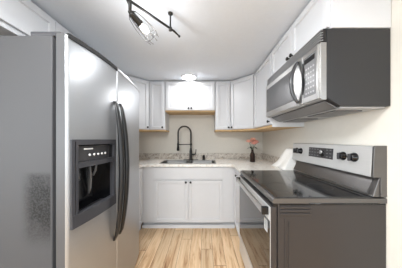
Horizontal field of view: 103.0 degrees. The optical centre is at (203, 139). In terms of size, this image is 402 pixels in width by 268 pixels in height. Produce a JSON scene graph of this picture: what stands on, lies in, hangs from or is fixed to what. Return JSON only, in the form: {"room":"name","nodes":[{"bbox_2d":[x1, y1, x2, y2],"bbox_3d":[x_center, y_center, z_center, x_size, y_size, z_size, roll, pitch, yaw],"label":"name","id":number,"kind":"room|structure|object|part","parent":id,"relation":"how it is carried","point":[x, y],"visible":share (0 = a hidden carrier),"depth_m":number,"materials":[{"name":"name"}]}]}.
{"room":"kitchen","nodes":[
{"label":"kitchen","id":0,"kind":"room"},
{"bbox_2d":[30,0,310,80],"bbox_3d":[-0.400,-0.990,-1.770,7.600,0.100,9.460,0,0,0],"label":"ceiling","id":1,"kind":"structure","parent":0,"point":[219,40],"depth_m":1.41,"materials":[{"name":"paint"}]},
{"bbox_2d":[126,0,179,43],"bbox_3d":[-0.495,-0.797,0.903,0.101,0.284,0.948,0,0,36],"label":"track light","id":2,"kind":"object","parent":1,"relation":"hanging from","point":[132,15],"visible":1,"depth_m":1.02,"materials":[{"name":"black metal"}]},
{"bbox_3d":[-0.446,-0.790,0.950,0.023,0.083,0.037,0,0,34],"label":"stem","id":3,"kind":"part","parent":2,"relation":"part of","materials":[{"name":"black metal"}]},
{"bbox_2d":[129,11,142,26],"bbox_3d":[-0.422,-0.744,0.988,0.044,0.060,0.084,0,0,31],"label":"socket","id":4,"kind":"object","parent":2,"relation":"attached to","point":[132,15],"depth_m":0.98,"materials":[{"name":"black metal"}]},
{"bbox_3d":[-0.389,-0.723,1.041,0.039,0.044,0.066,0,0,23],"label":"bulb","id":5,"kind":"part","parent":2,"relation":"part of","materials":[{"name":"white glass"}]},
{"bbox_2d":[181,74,196,79],"bbox_3d":[-0.225,-0.931,2.400,0.230,0.016,0.230,0,0,0],"label":"recessed light","id":6,"kind":"object","parent":1,"relation":"in","point":[184,76],"visible":1,"depth_m":2.38,"materials":[{"name":"white"}]},
{"bbox_2d":[134,222,244,267],"bbox_3d":[-0.400,1.300,-1.770,7.600,0.100,9.460,0,0,0],"label":"floor","id":7,"kind":"structure","parent":0,"point":[158,247],"depth_m":1.83,"materials":[{"name":"brown wood"}]},
{"bbox_2d":[0,32,138,267],"bbox_3d":[-0.992,0.362,1.218,0.897,1.776,0.927,0,0,0],"label":"refrigerator","id":8,"kind":"object","parent":7,"relation":"on","point":[69,117],"visible":1,"depth_m":0.78,"materials":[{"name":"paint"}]},
{"bbox_3d":[-0.655,0.344,0.942,0.085,1.692,0.373,0,0,0],"label":"freezer door","id":9,"kind":"part","parent":8,"relation":"part of","materials":[{"name":"metal"}]},
{"bbox_3d":[-0.652,-0.496,0.944,0.076,0.022,0.374,0,0,5],"label":"trim","id":10,"kind":"part","parent":8,"relation":"part of","materials":[{"name":"silver metal"}]},
{"bbox_3d":[-0.677,0.233,0.962,0.039,0.177,0.070,0,0,0],"label":"lever","id":11,"kind":"part","parent":8,"relation":"part of","materials":[{"name":"grey plastic"}]},
{"bbox_3d":[-0.649,0.074,0.921,0.051,0.081,0.239,0,0,6],"label":"control panel","id":12,"kind":"part","parent":8,"relation":"part of","materials":[{"name":"grey plastic"}]},
{"bbox_3d":[-0.581,0.212,1.092,0.074,0.945,0.046,0,0,0],"label":"handle","id":13,"kind":"part","parent":8,"relation":"part of","materials":[{"name":"grey metal"}]},
{"bbox_3d":[-0.583,0.212,1.166,0.074,0.945,0.046,0,0,0],"label":"handle","id":14,"kind":"part","parent":8,"relation":"part of","materials":[{"name":"grey metal"}]},
{"bbox_3d":[-0.656,0.344,1.407,0.084,1.692,0.550,0,0,0],"label":"fresh food door","id":15,"kind":"part","parent":8,"relation":"part of","materials":[{"name":"metal"}]},
{"bbox_3d":[-0.669,-0.499,1.405,0.075,0.015,0.555,0,0,-7],"label":"trim","id":16,"kind":"part","parent":8,"relation":"part of","materials":[{"name":"silver metal"}]},
{"bbox_2d":[139,167,141,230],"bbox_3d":[-1.152,0.814,1.984,0.652,0.872,0.528,0,0,0],"label":"base cabinet","id":17,"kind":"object","parent":7,"relation":"on","point":[140,169],"visible":0.18,"depth_m":2.17,"materials":[{"name":"white wood"}]},
{"bbox_2d":[142,167,234,227],"bbox_3d":[-0.218,0.814,2.530,1.302,0.872,0.655,0,0,0],"label":"base cabinet","id":18,"kind":"object","parent":7,"relation":"on","point":[172,197],"visible":0.89,"depth_m":2.24,"materials":[{"name":"white wood"}]},
{"bbox_3d":[-0.461,0.863,2.240,0.478,0.586,0.020,0,0,0],"label":"door","id":19,"kind":"part","parent":18,"relation":"part of","materials":[{"name":"white wood"}]},
{"bbox_3d":[-0.218,1.227,2.259,1.302,0.046,0.014,0,0,0],"label":"floor trim","id":20,"kind":"part","parent":18,"relation":"part of","materials":[{"name":"white wood"}]},
{"bbox_3d":[-0.218,0.475,2.240,0.963,0.167,0.020,0,0,0],"label":"drawer","id":21,"kind":"part","parent":18,"relation":"part of","materials":[{"name":"white wood"}]},
{"bbox_3d":[0.024,0.863,2.240,0.478,0.586,0.020,0,0,0],"label":"door","id":22,"kind":"part","parent":18,"relation":"part of","materials":[{"name":"white wood"}]},
{"bbox_2d":[139,153,296,171],"bbox_3d":[-0.215,0.310,2.279,2.526,0.131,1.158,0,0,0],"label":"countertop","id":23,"kind":"structure","parent":18,"relation":"on","point":[239,161],"depth_m":2.63,"materials":[{"name":"stone"}]},
{"bbox_2d":[159,160,215,163],"bbox_3d":[-0.235,0.434,2.470,0.828,0.186,0.358,0,0,0],"label":"sink","id":24,"kind":"object","parent":23,"relation":"in","point":[164,161],"visible":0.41,"depth_m":2.62,"materials":[{"name":"metal"}]},
{"bbox_2d":[162,161,187,162],"bbox_3d":[-0.439,0.437,2.470,0.384,0.180,0.322,0,0,0],"label":"basin","id":25,"kind":"object","parent":24,"relation":"in","point":[162,161],"depth_m":2.63,"materials":[{"name":"metal"}]},
{"bbox_2d":[190,161,213,162],"bbox_3d":[-0.031,0.437,2.470,0.384,0.180,0.322,0,0,0],"label":"basin","id":26,"kind":"object","parent":24,"relation":"in","point":[190,161],"depth_m":2.63,"materials":[{"name":"metal"}]},
{"bbox_2d":[177,126,197,159],"bbox_3d":[-0.278,0.055,2.688,0.360,0.580,0.102,0,0,-12],"label":"kitchen faucet","id":27,"kind":"object","parent":23,"relation":"on","point":[178,144],"visible":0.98,"depth_m":2.68,"materials":[{"name":"black metal"}]},
{"bbox_2d":[250,150,254,161],"bbox_3d":[0.745,0.250,2.460,0.076,0.190,0.076,0,0,0],"label":"bottle vase","id":28,"kind":"object","parent":23,"relation":"on","point":[252,154],"visible":0.98,"depth_m":2.43,"materials":[{"name":"brown glass"}]},
{"bbox_2d":[271,149,295,169],"bbox_3d":[0.958,0.227,1.960,0.136,0.235,0.350,0,0,0],"label":"tea towel","id":29,"kind":"object","parent":23,"relation":"on","point":[285,162],"visible":0.96,"depth_m":1.86,"materials":[{"name":"white fabric"}]},
{"bbox_2d":[234,168,240,237],"bbox_3d":[0.719,0.814,2.000,0.658,0.872,0.496,0,0,0],"label":"base cabinet","id":30,"kind":"object","parent":7,"relation":"on","point":[236,173],"visible":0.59,"depth_m":2.11,"materials":[{"name":"white wood"}]},
{"bbox_2d":[236,143,386,267],"bbox_3d":[0.696,0.643,1.330,0.707,1.214,0.844,0,0,0],"label":"range","id":31,"kind":"object","parent":7,"relation":"on","point":[329,210],"visible":1,"depth_m":0.92,"materials":[{"name":"metal"}]},
{"bbox_3d":[0.352,0.424,1.327,0.020,0.040,0.729,0,0,0],"label":"handle","id":32,"kind":"part","parent":31,"relation":"part of","materials":[{"name":"metal"}]},
{"bbox_3d":[0.402,0.702,1.329,0.036,0.627,0.818,0,0,0],"label":"oven door","id":33,"kind":"part","parent":31,"relation":"part of","materials":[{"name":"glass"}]},
{"bbox_2d":[242,170,373,197],"bbox_3d":[0.699,0.335,1.331,0.573,0.004,0.806,0,0,0],"label":"cooktop","id":34,"kind":"object","parent":31,"relation":"in","point":[274,183],"depth_m":1.15,"materials":[{"name":"black glass"}]},
{"bbox_3d":[1.006,0.128,1.340,0.080,0.180,0.824,0,0,0],"label":"control panel","id":35,"kind":"part","parent":31,"relation":"part of","materials":[{"name":"metal"}]},
{"bbox_3d":[0.987,0.272,1.335,0.049,0.095,0.774,0,0,0],"label":"panel","id":36,"kind":"part","parent":31,"relation":"part of","materials":[{"name":"metal"}]},
{"bbox_3d":[0.959,0.115,1.118,0.035,0.060,0.060,0,0,0],"label":"knob","id":37,"kind":"part","parent":31,"relation":"part of","materials":[{"name":"black plastic"}]},
{"bbox_3d":[0.959,0.115,1.035,0.035,0.060,0.060,0,0,0],"label":"knob","id":38,"kind":"part","parent":31,"relation":"part of","materials":[{"name":"black plastic"}]},
{"bbox_2d":[139,115,262,152],"bbox_3d":[-0.215,0.155,2.910,2.730,2.190,0.100,0,0,0],"label":"wall","id":39,"kind":"structure","parent":0,"point":[204,139],"depth_m":2.86,"materials":[{"name":"paint"}]},
{"bbox_2d":[126,75,150,131],"bbox_3d":[-1.170,-0.531,2.553,0.615,0.798,0.610,0,0,0],"label":"upper cabinet","id":40,"kind":"object","parent":39,"relation":"attached to","point":[142,85],"visible":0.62,"depth_m":2.48,"materials":[{"name":"white wood"}]},
{"bbox_2d":[149,81,168,131],"bbox_3d":[-0.749,-0.531,2.680,0.253,0.798,0.355,0,0,0],"label":"upper cabinet","id":41,"kind":"object","parent":39,"relation":"attached to","point":[158,118],"visible":0.98,"depth_m":2.54,"materials":[{"name":"white wood"}]},
{"bbox_3d":[-0.745,-0.535,2.540,0.225,0.746,0.020,0,0,0],"label":"door","id":42,"kind":"part","parent":41,"relation":"part of","materials":[{"name":"white wood"}]},
{"bbox_3d":[-0.749,-0.144,2.704,0.253,0.024,0.308,0,0,0],"label":"panel","id":43,"kind":"part","parent":41,"relation":"part of","materials":[{"name":"brown wood"}]},
{"bbox_2d":[165,81,214,114],"bbox_3d":[-0.220,-0.685,2.680,0.796,0.490,0.355,0,0,0],"label":"upper cabinet","id":44,"kind":"object","parent":39,"relation":"attached to","point":[181,97],"visible":1,"depth_m":2.54,"materials":[{"name":"white wood"}]},
{"bbox_3d":[-0.412,-0.686,2.540,0.376,0.444,0.020,0,0,0],"label":"door","id":45,"kind":"part","parent":44,"relation":"part of","materials":[{"name":"white wood"}]},
{"bbox_3d":[-0.220,-0.452,2.704,0.796,0.024,0.308,0,0,0],"label":"panel","id":46,"kind":"part","parent":44,"relation":"part of","materials":[{"name":"brown wood"}]},
{"bbox_3d":[-0.029,-0.686,2.540,0.378,0.444,0.020,0,0,0],"label":"door","id":47,"kind":"part","parent":44,"relation":"part of","materials":[{"name":"white wood"}]},
{"bbox_2d":[139,153,296,162],"bbox_3d":[-0.215,0.295,2.279,2.526,0.100,1.158,0,0,0],"label":"backsplash","id":48,"kind":"structure","parent":39,"relation":"attached to","point":[267,157],"depth_m":2.84,"materials":[{"name":"stone"}]},
{"bbox_2d":[214,81,230,131],"bbox_3d":[0.305,-0.531,2.680,0.246,0.798,0.355,0,0,0],"label":"upper cabinet","id":49,"kind":"object","parent":39,"relation":"attached to","point":[222,116],"visible":0.96,"depth_m":2.54,"materials":[{"name":"white wood"}]},
{"bbox_3d":[0.305,-0.144,2.704,0.246,0.024,0.308,0,0,0],"label":"panel","id":50,"kind":"part","parent":49,"relation":"part of","materials":[{"name":"brown wood"}]},
{"bbox_2d":[230,74,274,131],"bbox_3d":[0.732,-0.531,2.553,0.632,0.798,0.610,0,0,0],"label":"upper cabinet","id":51,"kind":"object","parent":39,"relation":"attached to","point":[242,89],"visible":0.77,"depth_m":2.39,"materials":[{"name":"white wood"}]},
{"bbox_3d":[0.566,-0.535,2.393,0.020,0.746,0.387,0,0,-44],"label":"door","id":52,"kind":"part","parent":51,"relation":"part of","materials":[{"name":"white wood"}]},
{"bbox_3d":[0.739,-0.144,2.554,0.618,0.024,0.608,0,0,0],"label":"panel","id":53,"kind":"part","parent":51,"relation":"part of","materials":[{"name":"brown wood"}]},
{"bbox_2d":[263,0,401,267],"bbox_3d":[1.100,0.155,1.705,0.100,2.190,2.310,0,0,0],"label":"wall","id":54,"kind":"structure","parent":0,"point":[379,127],"depth_m":0.92,"materials":[{"name":"paint"}]},
{"bbox_2d":[254,53,303,129],"bbox_3d":[0.859,-0.531,1.959,0.378,0.798,0.578,0,0,0],"label":"upper cabinet","id":55,"kind":"object","parent":54,"relation":"attached to","point":[261,122],"visible":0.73,"depth_m":1.91,"materials":[{"name":"white wood"}]},
{"bbox_3d":[0.707,-0.535,1.959,0.020,0.746,0.558,0,0,0],"label":"door","id":56,"kind":"part","parent":55,"relation":"part of","materials":[{"name":"white wood"}]},
{"bbox_3d":[0.882,-0.144,1.968,0.331,0.024,0.560,0,0,0],"label":"panel","id":57,"kind":"part","parent":55,"relation":"part of","materials":[{"name":"brown wood"}]},
{"bbox_3d":[0.882,-0.531,1.679,0.331,0.798,0.018,0,0,0],"label":"panel","id":58,"kind":"part","parent":55,"relation":"part of","materials":[{"name":"white wood"}]},
{"bbox_2d":[271,0,390,75],"bbox_3d":[0.859,-0.778,1.282,0.378,0.303,0.773,0,0,0],"label":"upper cabinet","id":59,"kind":"object","parent":54,"relation":"attached to","point":[317,15],"visible":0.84,"depth_m":0.91,"materials":[{"name":"white wood"}]},
{"bbox_3d":[0.707,-0.773,1.470,0.020,0.269,0.372,0,0,0],"label":"door","id":60,"kind":"part","parent":59,"relation":"part of","materials":[{"name":"white wood"}]},
{"bbox_3d":[0.707,-0.773,1.093,0.020,0.269,0.372,0,0,0],"label":"door","id":61,"kind":"part","parent":59,"relation":"part of","materials":[{"name":"white wood"}]},
{"bbox_2d":[266,29,389,121],"bbox_3d":[0.815,-0.398,1.282,0.462,0.450,0.769,0,0,0],"label":"microwave","id":62,"kind":"object","parent":59,"relation":"attached to","point":[337,72],"visible":1,"depth_m":0.90,"materials":[{"name":"paint"}]},
{"bbox_3d":[0.649,-0.387,1.353,0.014,0.314,0.617,0,0,0],"label":"door","id":63,"kind":"part","parent":62,"relation":"part of","materials":[{"name":"metal"}]},
{"bbox_3d":[0.615,-0.388,1.093,0.065,0.288,0.028,0,0,21],"label":"handle","id":64,"kind":"part","parent":62,"relation":"part of","materials":[{"name":"grey plastic"}]},
{"bbox_3d":[0.671,-0.386,1.282,0.033,0.323,0.769,0,0,0],"label":"frame","id":65,"kind":"part","parent":62,"relation":"part of","materials":[{"name":"metal"}]},
{"bbox_3d":[0.649,-0.387,0.974,0.013,0.314,0.137,0,0,0],"label":"control panel","id":66,"kind":"part","parent":62,"relation":"part of","materials":[{"name":"metal"}]},
{"bbox_3d":[0.902,-0.183,1.282,0.255,0.010,0.745,0,0,0],"label":"plate","id":67,"kind":"part","parent":62,"relation":"part of","materials":[{"name":"silver metal"}]},
{"bbox_3d":[-1.530,0.155,1.705,0.100,2.190,2.310,0,0,0],"label":"wall","id":68,"kind":"structure","parent":0,"visible":0},
{"bbox_2d":[0,0,76,37],"bbox_3d":[-1.296,-0.790,1.230,0.365,0.280,0.920,0,0,0],"label":"upper cabinet","id":69,"kind":"object","parent":68,"relation":"attached to","point":[17,17],"visible":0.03,"depth_m":1.02,"materials":[{"name":"white wood"}]},
{"bbox_3d":[-1.150,-0.794,1.005,0.020,0.228,0.446,0,0,0],"label":"door","id":70,"kind":"part","parent":69,"relation":"part of","materials":[{"name":"white wood"}]},
{"bbox_3d":[-1.150,-0.794,1.455,0.020,0.228,0.446,0,0,0],"label":"door","id":71,"kind":"part","parent":69,"relation":"part of","materials":[{"name":"white wood"}]}
]}

